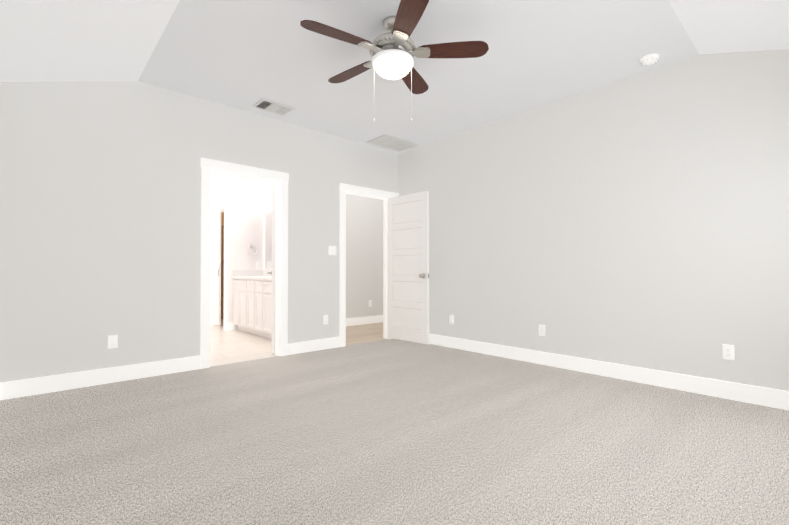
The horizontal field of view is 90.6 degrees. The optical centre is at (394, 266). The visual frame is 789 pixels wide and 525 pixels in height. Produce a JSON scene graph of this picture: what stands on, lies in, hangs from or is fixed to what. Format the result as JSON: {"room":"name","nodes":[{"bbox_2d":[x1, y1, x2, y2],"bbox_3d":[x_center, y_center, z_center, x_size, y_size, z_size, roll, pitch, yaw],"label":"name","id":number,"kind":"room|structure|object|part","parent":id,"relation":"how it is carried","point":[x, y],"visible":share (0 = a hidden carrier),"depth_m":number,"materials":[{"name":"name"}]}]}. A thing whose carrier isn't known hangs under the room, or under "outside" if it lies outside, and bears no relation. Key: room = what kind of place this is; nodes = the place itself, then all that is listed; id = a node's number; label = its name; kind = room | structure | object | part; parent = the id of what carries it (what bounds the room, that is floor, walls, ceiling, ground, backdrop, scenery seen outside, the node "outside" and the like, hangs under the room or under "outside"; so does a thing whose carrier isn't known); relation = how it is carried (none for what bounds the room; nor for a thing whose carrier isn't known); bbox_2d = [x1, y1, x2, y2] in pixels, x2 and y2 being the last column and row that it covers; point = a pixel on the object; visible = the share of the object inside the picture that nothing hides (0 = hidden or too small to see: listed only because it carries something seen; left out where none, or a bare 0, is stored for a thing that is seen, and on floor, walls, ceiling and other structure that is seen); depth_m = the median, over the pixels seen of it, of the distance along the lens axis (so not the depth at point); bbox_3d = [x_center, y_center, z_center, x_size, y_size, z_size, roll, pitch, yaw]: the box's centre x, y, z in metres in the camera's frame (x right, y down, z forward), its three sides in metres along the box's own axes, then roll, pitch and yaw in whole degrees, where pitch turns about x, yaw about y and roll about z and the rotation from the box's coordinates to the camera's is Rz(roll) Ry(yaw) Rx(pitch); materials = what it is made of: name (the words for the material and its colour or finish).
{"room":"empty bedroom","nodes":[
{"label":"empty bedroom","id":0,"kind":"room"},
{"bbox_2d":[0,0,179,81],"bbox_3d":[-1.057,-1.586,1.502,0.890,0.300,4.880,1,-1,-42],"label":"ceiling","id":1,"kind":"structure","parent":0,"point":[72,40],"depth_m":2.69,"materials":[{"name":"white paint"}]},
{"bbox_2d":[0,81,397,382],"bbox_3d":[-0.993,-0.405,4.929,5.620,2.900,0.120,1,-1,-42],"label":"wall","id":2,"kind":"structure","parent":0,"point":[100,212],"depth_m":3.55,"materials":[{"name":"white paint"}]},
{"bbox_2d":[0,382,3,399],"bbox_3d":[-1.380,0.934,1.177,0.017,0.133,4.880,1,-1,-42],"label":"baseboard","id":3,"kind":"structure","parent":2,"relation":"attached to","point":[1,384],"depth_m":2.99,"materials":[{"name":"white paint"}]},
{"bbox_2d":[4,356,199,399],"bbox_3d":[-2.481,0.961,3.464,1.410,0.133,0.016,1,-1,-42],"label":"baseboard","id":4,"kind":"structure","parent":2,"relation":"attached to","point":[40,385],"depth_m":3.37,"materials":[{"name":"white paint"}]},
{"bbox_2d":[108,335,117,348],"bbox_3d":[-2.495,0.668,3.461,0.070,0.115,0.008,1,-1,-42],"label":"electrical outlet plate","id":5,"kind":"object","parent":2,"relation":"attached to","point":[112,339],"depth_m":3.46,"materials":[{"name":"white plastic"}]},
{"bbox_2d":[267,182,274,353],"bbox_3d":[-1.548,0.021,4.988,0.159,2.025,0.764,0,-1,-17],"label":"door","id":6,"kind":"structure","parent":2,"relation":"in","point":[272,272],"depth_m":4.62,"materials":[{"name":"white paint"}]},
{"bbox_2d":[287,337,339,354],"bbox_3d":[-0.985,0.978,4.829,0.740,0.133,0.014,1,-1,-42],"label":"baseboard","id":7,"kind":"structure","parent":2,"relation":"attached to","point":[321,344],"depth_m":4.81,"materials":[{"name":"white paint"}]},
{"bbox_2d":[323,315,327,324],"bbox_3d":[-0.869,0.675,4.943,0.070,0.115,0.008,1,-1,-42],"label":"electrical outlet plate","id":8,"kind":"object","parent":2,"relation":"attached to","point":[325,317],"depth_m":4.94,"materials":[{"name":"white plastic"}]},
{"bbox_2d":[329,246,335,254],"bbox_3d":[-0.794,-0.204,5.019,0.116,0.115,0.010,1,-1,-42],"label":"switch plate","id":9,"kind":"object","parent":2,"relation":"attached to","point":[332,250],"visible":1,"depth_m":5.02,"materials":[{"name":"white plastic"}]},
{"bbox_2d":[387,191,429,344],"bbox_3d":[0.173,0.018,5.384,0.173,2.009,0.776,1,-1,-44],"label":"door","id":10,"kind":"structure","parent":2,"relation":"in","point":[408,267],"depth_m":5.34,"materials":[{"name":"white paint"}]},
{"bbox_2d":[221,212,223,223],"bbox_3d":[-3.695,-0.361,8.582,1.230,2.900,0.120,1,-1,-42],"label":"wall","id":11,"kind":"structure","parent":0,"point":[222,217],"depth_m":8.47,"materials":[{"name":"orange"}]},
{"bbox_2d":[210,173,237,329],"bbox_3d":[-3.473,-0.376,7.336,0.120,2.900,2.260,1,-1,-42],"label":"wall","id":12,"kind":"structure","parent":0,"point":[223,187],"depth_m":6.53,"materials":[{"name":"white paint"}]},
{"bbox_2d":[214,212,220,325],"bbox_3d":[-3.207,0.047,7.078,0.042,2.024,0.248,1,-1,-42],"label":"closet door","id":13,"kind":"structure","parent":12,"relation":"in","point":[217,292],"depth_m":7.03,"materials":[{"name":"white paint"}]},
{"bbox_2d":[209,318,275,366],"bbox_3d":[-2.722,1.094,6.406,2.920,0.058,4.620,1,-1,-42],"label":"floor","id":14,"kind":"structure","parent":0,"point":[230,347],"depth_m":5.12,"materials":[{"name":"beige tile"}]},
{"bbox_2d":[221,224,223,318],"bbox_3d":[-3.509,0.107,8.379,1.236,1.960,0.418,1,-1,-42],"label":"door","id":15,"kind":"structure","parent":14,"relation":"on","point":[222,271],"depth_m":8.10,"materials":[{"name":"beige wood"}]},
{"bbox_2d":[232,278,271,339],"bbox_3d":[-1.995,0.630,6.124,0.541,0.860,1.500,1,-1,-42],"label":"bathroom vanity","id":16,"kind":"object","parent":14,"relation":"on","point":[252,302],"depth_m":5.90,"materials":[{"name":"white wood"}]},
{"bbox_2d":[232,274,271,277],"bbox_3d":[-1.992,0.178,6.118,0.552,0.040,1.520,1,-1,-42],"label":"countertop","id":17,"kind":"structure","parent":16,"relation":"on","point":[233,275],"depth_m":6.46,"materials":[{"name":"white stone"}]},
{"bbox_2d":[238,176,261,269],"bbox_3d":[-2.523,-0.383,6.755,0.480,2.900,0.120,1,-1,-42],"label":"wall","id":18,"kind":"structure","parent":0,"point":[249,202],"depth_m":6.71,"materials":[{"name":"white paint"}]},
{"bbox_2d":[232,270,263,273],"bbox_3d":[-2.501,0.115,6.670,0.522,0.098,0.020,1,-1,-42],"label":"backsplash","id":19,"kind":"structure","parent":18,"relation":"attached to","point":[233,271],"depth_m":6.66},
{"bbox_2d":[262,180,275,269],"bbox_3d":[-1.555,-0.391,6.108,0.060,2.900,2.380,1,-1,-42],"label":"wall","id":20,"kind":"structure","parent":0,"point":[266,185],"depth_m":6.86,"materials":[{"name":"white paint"}]},
{"bbox_2d":[265,212,271,268],"bbox_3d":[-1.763,-0.454,6.285,0.007,0.970,1.480,1,-1,-42],"label":"bathroom mirror","id":21,"kind":"object","parent":20,"relation":"attached to","point":[268,240],"visible":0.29,"depth_m":6.72,"materials":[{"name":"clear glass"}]},
{"bbox_2d":[346,194,382,318],"bbox_3d":[-0.814,-0.378,7.122,2.400,2.900,0.120,1,-1,-42],"label":"wall","id":22,"kind":"structure","parent":0,"point":[364,251],"depth_m":7.25,"materials":[{"name":"white paint"}]},
{"bbox_2d":[346,315,382,325],"bbox_3d":[-0.813,1.004,7.015,2.280,0.133,0.014,1,-1,-42],"label":"baseboard","id":23,"kind":"structure","parent":22,"relation":"attached to","point":[372,319],"depth_m":7.23,"materials":[{"name":"white paint"}]},
{"bbox_2d":[346,322,384,344],"bbox_3d":[-0.323,1.096,6.550,2.420,0.058,1.600,1,-1,-42],"label":"floor","id":24,"kind":"structure","parent":0,"point":[363,333],"depth_m":6.18,"materials":[{"name":"brown wood"}]},
{"bbox_2d":[0,339,788,524],"bbox_3d":[0.189,1.047,2.538,4.410,0.060,5.020,1,-1,-42],"label":"floor carpet","id":25,"kind":"object","parent":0,"point":[391,432],"visible":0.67,"depth_m":2.17,"materials":[{"name":"grey carpet"}]},
{"bbox_2d":[138,0,699,152],"bbox_3d":[0.155,-1.803,2.609,4.170,0.160,4.880,1,-1,-42],"label":"ceiling","id":26,"kind":"structure","parent":0,"point":[245,55],"depth_m":3.22,"materials":[{"name":"white paint"}]},
{"bbox_2d":[252,98,294,115],"bbox_3d":[-1.291,-1.697,4.172,0.360,0.014,0.260,1,-1,-42],"label":"ceiling vent","id":27,"kind":"object","parent":26,"relation":"in","point":[272,107],"visible":1,"depth_m":4.16,"materials":[{"name":"white metal"}]},
{"bbox_2d":[367,134,418,151],"bbox_3d":[-0.019,-1.683,5.345,0.620,0.014,0.380,1,-1,-42],"label":"ceiling vent","id":28,"kind":"object","parent":26,"relation":"in","point":[392,143],"visible":1,"depth_m":5.33,"materials":[{"name":"white metal"}]},
{"bbox_2d":[300,0,488,121],"bbox_3d":[-0.052,-1.369,2.761,1.261,0.704,1.250,1,-1,-42],"label":"ceiling fan","id":29,"kind":"object","parent":26,"relation":"hanging from","point":[393,50],"visible":1,"depth_m":2.67,"materials":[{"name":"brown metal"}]},
{"bbox_3d":[-0.374,-1.505,2.530,0.480,0.006,0.148,0,11,-31],"label":"blade","id":30,"kind":"part","parent":29,"relation":"part of","materials":[{"name":"brown wood"}]},
{"bbox_3d":[-0.334,-1.499,3.028,0.480,0.006,0.148,-1,11,41],"label":"blade","id":31,"kind":"part","parent":29,"relation":"part of","materials":[{"name":"brown wood"}]},
{"bbox_3d":[0.087,-1.507,2.338,0.148,0.006,0.480,12,-3,-13],"label":"blade","id":32,"kind":"part","parent":29,"relation":"part of","materials":[{"name":"brown wood"}]},
{"bbox_3d":[0.152,-1.497,3.144,0.148,0.006,0.480,-13,-6,22],"label":"blade","id":33,"kind":"part","parent":29,"relation":"part of","materials":[{"name":"brown wood"}]},
{"bbox_3d":[0.412,-1.502,2.717,0.480,0.006,0.148,0,-13,5],"label":"blade","id":34,"kind":"part","parent":29,"relation":"part of","materials":[{"name":"brown wood"}]},
{"bbox_2d":[640,54,658,64],"bbox_3d":[2.098,-1.694,3.216,0.132,0.042,0.132,1,-1,-42],"label":"smoke detector","id":35,"kind":"object","parent":26,"relation":"attached to","point":[649,59],"visible":1,"depth_m":3.19,"materials":[{"name":"white plastic"}]},
{"bbox_2d":[398,49,788,390],"bbox_3d":[1.781,-0.416,3.994,0.120,2.900,5.000,1,-1,-42],"label":"wall","id":36,"kind":"structure","parent":0,"point":[641,220],"depth_m":3.51,"materials":[{"name":"white paint"}]},
{"bbox_2d":[450,315,453,323],"bbox_3d":[0.737,0.686,5.031,0.008,0.115,0.070,1,-1,-42],"label":"electrical outlet plate","id":37,"kind":"object","parent":36,"relation":"attached to","point":[451,316],"depth_m":5.02,"materials":[{"name":"white plastic"}]},
{"bbox_2d":[539,325,544,335],"bbox_3d":[1.555,0.676,4.127,0.016,0.115,0.070,1,-1,-42],"label":"electrical outlet plate","id":38,"kind":"object","parent":36,"relation":"attached to","point":[541,327],"depth_m":4.12,"materials":[{"name":"white plastic"}]},
{"bbox_2d":[429,334,788,409],"bbox_3d":[1.685,0.967,3.971,0.030,0.133,4.880,1,-1,-42],"label":"baseboard","id":39,"kind":"structure","parent":36,"relation":"attached to","point":[768,397],"depth_m":3.47,"materials":[{"name":"white paint"}]},
{"bbox_2d":[722,344,733,359],"bbox_3d":[2.576,0.662,3.014,0.008,0.115,0.070,1,-1,-42],"label":"electrical outlet plate","id":40,"kind":"object","parent":36,"relation":"attached to","point":[727,352],"depth_m":3.01,"materials":[{"name":"white plastic"}]},
{"bbox_2d":[669,0,788,53],"bbox_3d":[1.364,-1.521,1.279,4.170,0.435,1.290,1,-1,-42],"label":"ceiling slope","id":41,"kind":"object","parent":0,"point":[719,26],"visible":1,"depth_m":2.63,"materials":[{"name":"white paint"}]}
]}

